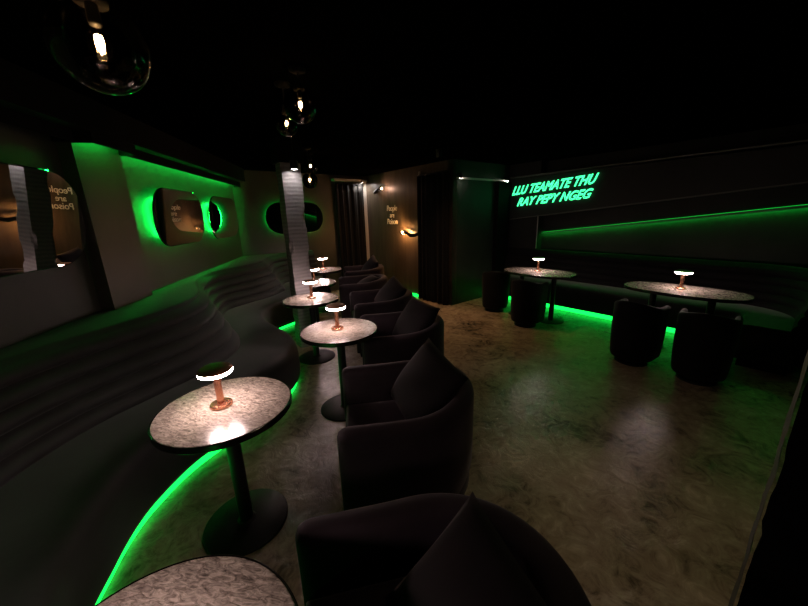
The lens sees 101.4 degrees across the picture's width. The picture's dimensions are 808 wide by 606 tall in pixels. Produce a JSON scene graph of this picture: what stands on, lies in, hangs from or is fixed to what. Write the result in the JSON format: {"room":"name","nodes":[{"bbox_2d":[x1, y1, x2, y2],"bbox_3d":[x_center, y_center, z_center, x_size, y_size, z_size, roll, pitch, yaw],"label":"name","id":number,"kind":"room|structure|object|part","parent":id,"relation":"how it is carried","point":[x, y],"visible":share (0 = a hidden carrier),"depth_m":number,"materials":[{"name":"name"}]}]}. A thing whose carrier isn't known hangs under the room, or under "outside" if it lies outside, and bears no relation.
{"room":"entertainment venue","nodes":[
{"label":"entertainment venue","id":0,"kind":"room"},
{"bbox_2d":[0,122,242,348],"bbox_3d":[-2.524,-0.186,2.513,0.120,2.560,7.936,-4,15,-9],"label":"wall","id":1,"kind":"structure","parent":0,"point":[34,303],"depth_m":2.55,"materials":[{"name":"paint"}]},
{"bbox_2d":[0,162,85,276],"bbox_3d":[-2.324,-0.483,1.918,0.065,0.639,1.260,-4,15,-10],"label":"wall mirror","id":2,"kind":"object","parent":1,"relation":"attached to","point":[42,224],"visible":1,"depth_m":2.12,"materials":[{"name":"black paint"}]},
{"bbox_2d":[55,142,152,310],"bbox_3d":[-2.489,-0.290,2.897,0.120,2.560,0.550,-4,15,-9],"label":"pillar","id":3,"kind":"structure","parent":1,"relation":"attached to","point":[95,172],"depth_m":2.70,"materials":[{"name":"paint"}]},
{"bbox_2d":[71,130,136,154],"bbox_3d":[-2.390,-1.277,2.655,0.135,0.082,0.530,-4,15,-9],"label":"channel","id":4,"kind":"object","parent":1,"relation":"attached to","point":[80,136],"visible":0.93,"depth_m":2.53,"materials":[{"name":"black paint"}]},
{"bbox_2d":[0,57,244,181],"bbox_3d":[-2.375,-1.327,2.244,0.249,0.224,7.826,-4,15,-9],"label":"ceiling beam","id":5,"kind":"structure","parent":1,"relation":"attached to","point":[24,91],"depth_m":2.38,"materials":[{"name":"black paint"}]},
{"bbox_2d":[152,188,203,246],"bbox_3d":[-2.700,-1.031,3.993,0.079,0.630,1.240,-4,15,-9],"label":"wall mirror","id":6,"kind":"object","parent":1,"relation":"attached to","point":[177,214],"visible":1,"depth_m":3.86,"materials":[{"name":"black paint"}]},
{"bbox_2d":[120,150,240,186],"bbox_3d":[-2.809,-1.759,4.500,0.135,0.082,3.310,-4,15,-9],"label":"channel","id":7,"kind":"object","parent":1,"relation":"attached to","point":[143,156],"visible":0.64,"depth_m":3.85,"materials":[{"name":"black paint"}]},
{"bbox_2d":[209,196,237,238],"bbox_3d":[-2.941,-1.393,5.397,0.079,0.630,1.280,-4,15,-9],"label":"wall mirror","id":8,"kind":"object","parent":1,"relation":"attached to","point":[222,211],"visible":1,"depth_m":5.28,"materials":[{"name":"black paint"}]},
{"bbox_2d":[275,162,311,347],"bbox_3d":[-1.359,-0.673,4.206,0.239,2.560,0.194,-13,19,-37],"label":"column","id":9,"kind":"structure","parent":0,"point":[290,186],"depth_m":4.08,"materials":[{"name":"paint"}]},
{"bbox_2d":[269,137,303,164],"bbox_3d":[-1.392,-1.783,3.909,0.295,0.259,0.250,-13,19,-37],"label":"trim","id":10,"kind":"structure","parent":9,"relation":"attached to","point":[280,147],"depth_m":3.81,"materials":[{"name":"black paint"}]},
{"bbox_2d":[232,170,363,290],"bbox_3d":[-2.041,-1.456,7.208,2.857,2.560,0.120,-13,19,-37],"label":"wall","id":11,"kind":"structure","parent":0,"point":[259,190],"depth_m":6.65,"materials":[{"name":"paint"}]},
{"bbox_2d":[265,202,322,233],"bbox_3d":[-2.243,-1.757,6.826,1.200,0.610,0.057,-13,19,-37],"label":"wall mirror","id":12,"kind":"object","parent":11,"relation":"attached to","point":[312,212],"visible":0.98,"depth_m":6.90,"materials":[{"name":"black paint"}]},
{"bbox_2d":[334,183,366,276],"bbox_3d":[-1.193,-1.527,7.700,0.720,2.373,0.084,-13,19,-37],"label":"curtain","id":13,"kind":"object","parent":11,"relation":"hanging from","point":[349,197],"visible":0.73,"depth_m":7.61,"materials":[{"name":"black fabric"}]},
{"bbox_3d":[-1.223,-2.661,7.392,0.720,0.023,0.024,-13,19,-37],"label":"rod","id":14,"kind":"part","parent":13,"relation":"part of","materials":[{"name":"black metal"}]},
{"bbox_2d":[331,178,369,260],"bbox_3d":[-1.177,-1.571,7.715,0.859,2.470,0.149,-13,19,-37],"label":"door frame","id":15,"kind":"structure","parent":11,"relation":"attached to","point":[363,183],"depth_m":7.78,"materials":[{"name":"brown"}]},
{"bbox_2d":[0,0,807,175],"bbox_3d":[1.543,-1.818,3.017,10.024,0.100,10.415,-2,15,0],"label":"ceiling","id":16,"kind":"structure","parent":0,"point":[392,83],"depth_m":2.15,"materials":[{"name":"black paint"}]},
{"bbox_2d":[40,0,151,95],"bbox_3d":[-0.927,-0.893,0.975,0.250,0.490,0.250,-2,15,0],"label":"globe pendant","id":17,"kind":"object","parent":16,"relation":"hanging from","point":[94,42],"visible":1,"depth_m":0.94,"materials":[{"name":"clear glass"}]},
{"bbox_2d":[274,80,297,136],"bbox_3d":[-0.819,-1.327,2.278,0.152,0.331,0.152,-2,15,0],"label":"globe pendant","id":18,"kind":"object","parent":16,"relation":"hanging from","point":[285,126],"visible":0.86,"depth_m":2.25,"materials":[{"name":"clear glass"}]},
{"bbox_3d":[-0.817,-1.239,2.302,0.152,0.148,0.152,-2,15,0],"label":"globe","id":19,"kind":"part","parent":18,"relation":"part of","materials":[{"name":"clear glass"}]},
{"bbox_2d":[290,137,298,169],"bbox_3d":[-1.267,-1.705,3.767,0.090,0.345,0.090,-2,15,0],"label":"light","id":20,"kind":"object","parent":16,"relation":"hanging from","point":[293,163],"visible":0.99,"depth_m":3.77,"materials":[{"name":"black metal"}]},
{"bbox_2d":[284,64,316,123],"bbox_3d":[-0.648,-1.283,2.053,0.200,0.310,0.200,-2,15,0],"label":"globe pendant","id":21,"kind":"object","parent":16,"relation":"hanging from","point":[300,105],"visible":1,"depth_m":2.00,"materials":[{"name":"clear glass"}]},
{"bbox_3d":[-0.646,-1.228,2.068,0.200,0.195,0.200,-2,15,0],"label":"globe","id":22,"kind":"part","parent":21,"relation":"part of","materials":[{"name":"clear glass"}]},
{"bbox_2d":[302,146,317,188],"bbox_3d":[-1.258,-1.781,4.369,0.200,0.510,0.200,-2,15,0],"label":"globe pendant","id":23,"kind":"object","parent":16,"relation":"hanging from","point":[309,179],"visible":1,"depth_m":4.34,"materials":[{"name":"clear glass"}]},
{"bbox_3d":[-1.254,-1.629,4.410,0.200,0.195,0.200,-2,15,0],"label":"globe","id":24,"kind":"part","parent":23,"relation":"part of","materials":[{"name":"clear glass"}]},
{"bbox_2d":[303,152,316,173],"bbox_3d":[-1.339,-1.989,4.716,0.196,0.283,0.196,-2,15,0],"label":"globe pendant","id":25,"kind":"object","parent":16,"relation":"hanging from","point":[312,164],"visible":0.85,"depth_m":4.66,"materials":[{"name":"clear glass"}]},
{"bbox_3d":[-1.338,-1.945,4.728,0.196,0.191,0.196,-2,15,0],"label":"globe","id":26,"kind":"part","parent":25,"relation":"part of","materials":[{"name":"clear glass"}]},
{"bbox_2d":[364,159,457,304],"bbox_3d":[0.033,-1.460,6.993,0.120,2.560,2.800,-13,19,-37],"label":"wall","id":27,"kind":"structure","parent":0,"point":[398,253],"depth_m":7.02,"materials":[{"name":"brown paint"}]},
{"bbox_2d":[373,186,383,193],"bbox_3d":[-0.579,-2.462,7.223,0.138,0.146,0.471,-9,17,-25],"label":"sconce","id":28,"kind":"object","parent":27,"relation":"attached to","point":[379,188],"visible":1,"depth_m":7.12,"materials":[{"name":"black metal"}]},
{"bbox_2d":[387,206,396,223],"bbox_3d":[-0.257,-1.902,7.128,0.006,0.394,0.359,-13,19,-37],"label":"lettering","id":29,"kind":"structure","parent":27,"relation":"attached to","point":[392,222],"depth_m":7.15,"materials":[{"name":"beige"}]},
{"bbox_2d":[400,230,417,237],"bbox_3d":[0.103,-1.398,6.653,0.495,0.154,0.145,10,19,38],"label":"sconce","id":30,"kind":"object","parent":27,"relation":"attached to","point":[402,231],"visible":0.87,"depth_m":6.59,"materials":[{"name":"black metal"}]},
{"bbox_2d":[416,170,448,304],"bbox_3d":[0.530,-1.174,6.193,0.087,2.373,0.800,-13,19,-36],"label":"curtain","id":31,"kind":"object","parent":27,"relation":"hanging from","point":[432,189],"visible":1,"depth_m":6.15,"materials":[{"name":"black fabric"}]},
{"bbox_3d":[0.492,-2.308,5.886,0.024,0.023,0.800,-13,19,-37],"label":"rod","id":32,"kind":"part","parent":31,"relation":"part of","materials":[{"name":"black metal"}]},
{"bbox_2d":[100,290,807,605],"bbox_3d":[1.619,0.760,3.707,10.024,0.120,10.415,-2,15,0],"label":"floor","id":33,"kind":"structure","parent":0,"point":[649,483],"depth_m":2.29,"materials":[{"name":"concrete"}]},
{"bbox_2d":[0,250,330,605],"bbox_3d":[-1.794,0.295,3.675,1.601,0.990,7.552,-4,15,-9],"label":"banquette","id":34,"kind":"object","parent":33,"relation":"on","point":[81,471],"visible":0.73,"depth_m":1.98,"materials":[{"name":"grey fabric"}]},
{"bbox_3d":[-2.146,0.259,3.616,1.308,0.870,7.617,-3,15,-5],"label":"backrest","id":35,"kind":"part","parent":34,"relation":"part of","materials":[{"name":"grey fabric"}]},
{"bbox_2d":[95,554,297,605],"bbox_3d":[-0.516,1.168,0.738,0.650,0.748,0.650,0,15,8],"label":"round table","id":36,"kind":"object","parent":33,"relation":"on","point":[220,579],"visible":1,"depth_m":0.87,"materials":[{"name":"stone"}]},
{"bbox_2d":[148,376,291,555],"bbox_3d":[-0.913,0.893,1.810,0.650,0.748,0.650,3,16,15],"label":"round table","id":37,"kind":"object","parent":33,"relation":"on","point":[187,425],"visible":0.98,"depth_m":1.75,"materials":[{"name":"stone"}]},
{"bbox_2d":[196,362,232,410],"bbox_3d":[-0.951,0.425,1.690,0.163,0.219,0.163,-2,15,0],"label":"table lamp","id":38,"kind":"object","parent":37,"relation":"on","point":[215,371],"visible":1,"depth_m":1.67,"materials":[{"name":"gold metal"}]},
{"bbox_3d":[-0.953,0.328,1.664,0.163,0.018,0.163,-2,15,0],"label":"lamp shade","id":39,"kind":"part","parent":38,"relation":"part of","materials":[{"name":"white plastic"}]},
{"bbox_2d":[196,368,232,379],"bbox_3d":[-0.953,0.347,1.669,0.162,0.020,0.162,-2,15,0],"label":"diffuser","id":40,"kind":"object","parent":38,"relation":"attached to","point":[203,373],"depth_m":1.61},
{"bbox_3d":[-0.950,0.434,1.692,0.040,0.168,0.040,-2,15,0],"label":"stem","id":41,"kind":"part","parent":38,"relation":"part of","materials":[{"name":"orange metal"}]},
{"bbox_2d":[282,292,338,364],"bbox_3d":[-1.090,0.309,4.011,0.650,0.748,0.650,4,16,19],"label":"round table","id":42,"kind":"object","parent":33,"relation":"on","point":[315,356],"visible":0.97,"depth_m":3.94,"materials":[{"name":"stone"}]},
{"bbox_2d":[303,279,316,298],"bbox_3d":[-1.107,-0.169,3.929,0.163,0.219,0.163,-2,15,0],"label":"table lamp","id":43,"kind":"object","parent":42,"relation":"on","point":[310,282],"visible":1,"depth_m":3.91,"materials":[{"name":"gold metal"}]},
{"bbox_3d":[-1.109,-0.266,3.903,0.163,0.018,0.163,-2,15,0],"label":"lamp shade","id":44,"kind":"part","parent":43,"relation":"part of","materials":[{"name":"orange metal"}]},
{"bbox_3d":[-1.106,-0.160,3.931,0.040,0.168,0.040,-2,15,0],"label":"stem","id":45,"kind":"part","parent":43,"relation":"part of","materials":[{"name":"orange metal"}]},
{"bbox_2d":[312,279,335,321],"bbox_3d":[-1.319,0.064,4.955,0.650,0.748,0.650,-2,15,-2],"label":"round table","id":46,"kind":"object","parent":33,"relation":"on","point":[322,283],"visible":0.31,"depth_m":4.85,"materials":[{"name":"stone"}]},
{"bbox_2d":[310,267,318,281],"bbox_3d":[-1.328,-0.414,4.868,0.163,0.219,0.163,-2,15,0],"label":"table lamp","id":47,"kind":"object","parent":46,"relation":"on","point":[313,269],"visible":0.53,"depth_m":4.84,"materials":[{"name":"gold metal"}]},
{"bbox_2d":[311,267,341,311],"bbox_3d":[-1.452,-0.247,6.129,0.650,0.748,0.650,0,15,6],"label":"round table","id":48,"kind":"object","parent":33,"relation":"on","point":[329,270],"visible":0.58,"depth_m":6.03,"materials":[{"name":"stone"}]},
{"bbox_2d":[318,257,326,268],"bbox_3d":[-1.496,-0.737,6.092,0.163,0.219,0.163,-2,15,0],"label":"table lamp","id":49,"kind":"object","parent":48,"relation":"on","point":[319,258],"visible":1,"depth_m":6.06,"materials":[{"name":"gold metal"}]},
{"bbox_2d":[300,318,377,421],"bbox_3d":[-0.540,0.586,2.917,0.650,0.748,0.650,-3,15,-7],"label":"round table","id":50,"kind":"object","parent":33,"relation":"on","point":[355,331],"visible":0.84,"depth_m":2.83,"materials":[{"name":"stone"}]},
{"bbox_2d":[326,303,344,330],"bbox_3d":[-0.573,0.116,2.805,0.163,0.219,0.163,-2,15,0],"label":"table lamp","id":51,"kind":"object","parent":50,"relation":"on","point":[335,307],"visible":1,"depth_m":2.78,"materials":[{"name":"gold metal"}]},
{"bbox_3d":[-0.575,0.019,2.779,0.163,0.018,0.163,-2,15,0],"label":"lamp shade","id":52,"kind":"part","parent":51,"relation":"part of","materials":[{"name":"orange metal"}]},
{"bbox_2d":[326,307,344,310],"bbox_3d":[-0.575,0.038,2.784,0.162,0.020,0.162,-2,15,0],"label":"diffuser","id":53,"kind":"object","parent":51,"relation":"attached to","point":[328,308],"depth_m":2.71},
{"bbox_3d":[-0.572,0.125,2.807,0.040,0.168,0.040,-2,15,0],"label":"stem","id":54,"kind":"part","parent":51,"relation":"part of","materials":[{"name":"orange metal"}]},
{"bbox_2d":[338,274,387,317],"bbox_3d":[-0.663,-0.090,5.519,0.800,0.715,0.800,-5,15,-11],"label":"armchair","id":55,"kind":"object","parent":33,"relation":"on","point":[348,284],"visible":0.41,"depth_m":5.11,"materials":[{"name":"black fabric"}]},
{"bbox_2d":[357,275,379,283],"bbox_3d":[-0.634,-0.303,5.491,0.407,0.285,0.478,-7,16,-20],"label":"throw pillow","id":56,"kind":"object","parent":55,"relation":"on","point":[370,278],"visible":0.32,"depth_m":5.39,"materials":[{"name":"fabric"}]},
{"bbox_2d":[343,264,383,276],"bbox_3d":[-0.792,-0.406,6.717,0.800,0.715,0.800,-5,15,-12],"label":"armchair","id":57,"kind":"object","parent":33,"relation":"on","point":[348,270],"visible":0.3,"depth_m":6.38,"materials":[{"name":"black fabric"}]},
{"bbox_2d":[361,255,378,269],"bbox_3d":[-0.698,-0.713,6.680,0.329,0.479,0.533,-5,15,-13],"label":"throw pillow","id":58,"kind":"object","parent":57,"relation":"on","point":[372,263],"visible":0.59,"depth_m":6.56,"materials":[{"name":"fabric"}]},
{"bbox_2d":[350,289,412,356],"bbox_3d":[-0.274,0.199,4.399,0.800,0.715,0.800,-5,15,-13],"label":"armchair","id":59,"kind":"object","parent":33,"relation":"on","point":[361,302],"visible":0.39,"depth_m":4.02,"materials":[{"name":"black fabric"}]},
{"bbox_2d":[374,275,407,301],"bbox_3d":[-0.190,-0.097,4.364,0.344,0.467,0.517,-6,16,-16],"label":"throw pillow","id":60,"kind":"object","parent":59,"relation":"on","point":[393,289],"visible":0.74,"depth_m":4.28,"materials":[{"name":"fabric"}]},
{"bbox_2d":[360,311,443,364],"bbox_3d":[-0.006,0.491,3.278,0.800,0.715,0.800,-4,15,-9],"label":"armchair","id":61,"kind":"object","parent":33,"relation":"on","point":[383,347],"visible":0.36,"depth_m":2.85,"materials":[{"name":"black fabric"}]},
{"bbox_2d":[391,296,439,335],"bbox_3d":[0.101,0.195,3.240,0.318,0.411,0.472,-9,17,-26],"label":"throw pillow","id":62,"kind":"object","parent":61,"relation":"on","point":[417,315],"visible":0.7,"depth_m":3.15,"materials":[{"name":"fabric"}]},
{"bbox_2d":[337,360,473,510],"bbox_3d":[0.024,0.810,2.080,0.800,0.715,0.800,-4,15,-8],"label":"armchair","id":63,"kind":"object","parent":33,"relation":"on","point":[384,456],"visible":0.77,"depth_m":1.69,"materials":[{"name":"black fabric"}]},
{"bbox_2d":[346,400,404,426],"bbox_3d":[-0.023,0.848,2.083,0.673,0.244,0.576,-4,15,-8],"label":"seat cushion","id":64,"kind":"object","parent":63,"relation":"on","point":[358,412],"depth_m":2.15,"materials":[{"name":"fabric"}]},
{"bbox_2d":[389,338,468,419],"bbox_3d":[0.124,0.511,2.017,0.326,0.457,0.502,-6,16,-17],"label":"throw pillow","id":65,"kind":"object","parent":63,"relation":"on","point":[429,381],"visible":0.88,"depth_m":1.92,"materials":[{"name":"fabric"}]},
{"bbox_3d":[0.050,1.025,2.141,0.730,0.157,0.770,-4,15,-8],"label":"seat","id":66,"kind":"part","parent":63,"relation":"part of","materials":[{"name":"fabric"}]},
{"bbox_2d":[295,493,591,605],"bbox_3d":[0.103,1.110,0.950,0.800,0.715,0.800,-5,15,-12],"label":"armchair","id":67,"kind":"object","parent":33,"relation":"on","point":[357,556],"visible":0.73,"depth_m":1.13,"materials":[{"name":"fabric"}]},
{"bbox_2d":[306,576,404,605],"bbox_3d":[0.056,1.149,0.949,0.673,0.244,0.576,-5,15,-12],"label":"seat cushion","id":68,"kind":"object","parent":67,"relation":"on","point":[360,590],"depth_m":1.14,"materials":[{"name":"fabric"}]},
{"bbox_2d":[384,491,547,605],"bbox_3d":[0.178,0.884,0.887,0.338,0.449,0.508,-7,16,-20],"label":"throw pillow","id":69,"kind":"object","parent":67,"relation":"on","point":[469,563],"visible":1,"depth_m":0.92,"materials":[{"name":"fabric"}]},
{"bbox_2d":[482,271,510,311],"bbox_3d":[1.589,-0.227,5.759,0.462,0.728,0.437,4,16,21],"label":"tub chair","id":70,"kind":"object","parent":33,"relation":"on","point":[495,284],"visible":0.93,"depth_m":5.59,"materials":[{"name":"black fabric"}]},
{"bbox_2d":[511,279,547,327],"bbox_3d":[1.836,-0.021,4.964,0.437,0.728,0.462,-16,20,-42],"label":"tub chair","id":71,"kind":"object","parent":33,"relation":"on","point":[528,298],"visible":1,"depth_m":4.81,"materials":[{"name":"black fabric"}]},
{"bbox_2d":[503,267,576,324],"bbox_3d":[2.125,-0.133,5.309,0.660,0.748,1.120,-13,19,-37],"label":"table","id":72,"kind":"object","parent":33,"relation":"on","point":[523,272],"visible":0.79,"depth_m":5.10,"materials":[{"name":"stone"}]},
{"bbox_2d":[533,257,543,270],"bbox_3d":[2.133,-0.618,5.250,0.163,0.219,0.163,-2,15,0],"label":"table lamp","id":73,"kind":"object","parent":72,"relation":"on","point":[538,259],"visible":1,"depth_m":5.22,"materials":[{"name":"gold metal"}]},
{"bbox_2d":[610,298,670,366],"bbox_3d":[2.554,0.306,3.661,0.437,0.728,0.462,-12,18,-33],"label":"tub chair","id":74,"kind":"object","parent":33,"relation":"on","point":[638,330],"visible":1,"depth_m":3.51,"materials":[{"name":"black fabric"}]},
{"bbox_2d":[504,247,807,375],"bbox_3d":[3.049,-0.207,5.077,1.230,0.960,4.280,-13,19,-37],"label":"banquette","id":75,"kind":"object","parent":33,"relation":"on","point":[773,338],"visible":0.67,"depth_m":4.39,"materials":[{"name":"grey fabric"}]},
{"bbox_2d":[624,281,754,347],"bbox_3d":[3.234,0.207,3.919,0.640,0.748,1.160,-13,19,-37],"label":"table","id":76,"kind":"object","parent":33,"relation":"on","point":[712,295],"visible":0.57,"depth_m":3.69,"materials":[{"name":"stone"}]},
{"bbox_2d":[675,270,692,289],"bbox_3d":[3.232,-0.273,3.841,0.163,0.219,0.163,-2,15,0],"label":"table lamp","id":77,"kind":"object","parent":76,"relation":"on","point":[683,273],"visible":1,"depth_m":3.82,"materials":[{"name":"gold metal"}]},
{"bbox_3d":[3.233,-0.264,3.843,0.040,0.168,0.040,-2,15,0],"label":"stem","id":78,"kind":"part","parent":77,"relation":"part of","materials":[{"name":"orange metal"}]},
{"bbox_3d":[3.230,-0.370,3.815,0.163,0.018,0.163,-2,15,0],"label":"lamp shade","id":79,"kind":"part","parent":77,"relation":"part of","materials":[{"name":"orange metal"}]},
{"bbox_2d":[671,308,743,386],"bbox_3d":[2.915,0.412,3.223,0.437,0.728,0.462,-15,20,-41],"label":"tub chair","id":80,"kind":"object","parent":33,"relation":"on","point":[704,347],"visible":1,"depth_m":3.08,"materials":[{"name":"black fabric"}]},
{"bbox_2d":[448,159,509,304],"bbox_3d":[1.538,-1.369,6.489,1.830,2.560,0.120,-13,19,-37],"label":"wall","id":81,"kind":"structure","parent":0,"point":[475,201],"depth_m":6.22,"materials":[{"name":"paint"}]},
{"bbox_2d":[456,177,506,181],"bbox_3d":[1.484,-2.284,6.120,1.480,0.030,0.030,-13,19,-37],"label":"trim","id":82,"kind":"structure","parent":81,"relation":"attached to","point":[466,178],"depth_m":6.02,"materials":[{"name":"grey metal"}]},
{"bbox_2d":[492,181,510,271],"bbox_3d":[1.965,-1.279,6.724,0.385,2.240,0.089,-13,19,-37],"label":"trim","id":83,"kind":"structure","parent":81,"relation":"attached to","point":[502,188],"depth_m":6.59,"materials":[{"name":"black paint"}]},
{"bbox_2d":[508,160,547,248],"bbox_3d":[2.479,-1.460,6.722,0.350,2.560,0.670,-13,19,-37],"label":"wall pier","id":84,"kind":"object","parent":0,"point":[522,231],"visible":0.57,"depth_m":6.48,"materials":[{"name":"paint"}]},
{"bbox_2d":[535,216,538,247],"bbox_3d":[2.555,-1.356,6.353,0.016,0.607,0.012,-13,19,-37],"label":"trim","id":85,"kind":"structure","parent":84,"relation":"attached to","point":[538,216],"depth_m":6.35,"materials":[{"name":"grey"}]},
{"bbox_2d":[512,173,598,205],"bbox_3d":[2.630,-2.002,5.936,0.010,0.463,1.577,-13,19,-37],"label":"sign","id":86,"kind":"object","parent":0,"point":[583,176],"visible":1,"depth_m":5.83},
{"bbox_2d":[509,181,807,219],"bbox_3d":[3.954,-1.434,4.410,0.012,0.610,6.029,-13,19,-37],"label":"trim","id":87,"kind":"structure","parent":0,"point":[806,181],"depth_m":4.58,"materials":[{"name":"grey"}]},
{"bbox_2d":[541,123,807,267],"bbox_3d":[4.434,-0.918,4.484,0.120,2.560,5.390,-13,19,-37],"label":"wall","id":88,"kind":"structure","parent":0,"point":[780,237],"depth_m":4.64,"materials":[{"name":"paint"}]},
{"bbox_2d":[507,139,807,178],"bbox_3d":[4.073,-1.972,4.377,0.365,0.068,6.029,-13,19,-37],"label":"cap","id":89,"kind":"object","parent":88,"relation":"attached to","point":[798,142],"visible":0.67,"depth_m":4.42,"materials":[{"name":"grey"}]},
{"bbox_2d":[508,144,807,218],"bbox_3d":[4.091,-1.558,4.493,0.350,0.790,6.029,-13,19,-37],"label":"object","id":90,"kind":"structure","parent":88,"relation":"attached to","point":[653,181],"depth_m":4.70,"materials":[{"name":"grey paint"}]},
{"bbox_2d":[541,204,807,233],"bbox_3d":[4.351,-1.182,4.364,0.053,0.667,5.310,-13,19,-37],"label":"rail","id":91,"kind":"object","parent":88,"relation":"attached to","point":[805,205],"visible":1,"depth_m":4.68,"materials":[{"name":"black paint"}]},
{"bbox_2d":[737,382,807,605],"bbox_3d":[1.385,0.154,0.814,0.544,2.560,0.464,-12,18,-35],"label":"curtain","id":92,"kind":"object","parent":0,"point":[777,573],"depth_m":0.94,"materials":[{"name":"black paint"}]},
{"bbox_2d":[728,351,807,605],"bbox_3d":[1.040,0.153,0.854,0.042,2.560,0.015,-13,18,-35],"label":"trim","id":93,"kind":"structure","parent":92,"relation":"attached to","point":[805,364],"depth_m":0.94,"materials":[{"name":"grey"}]}
]}

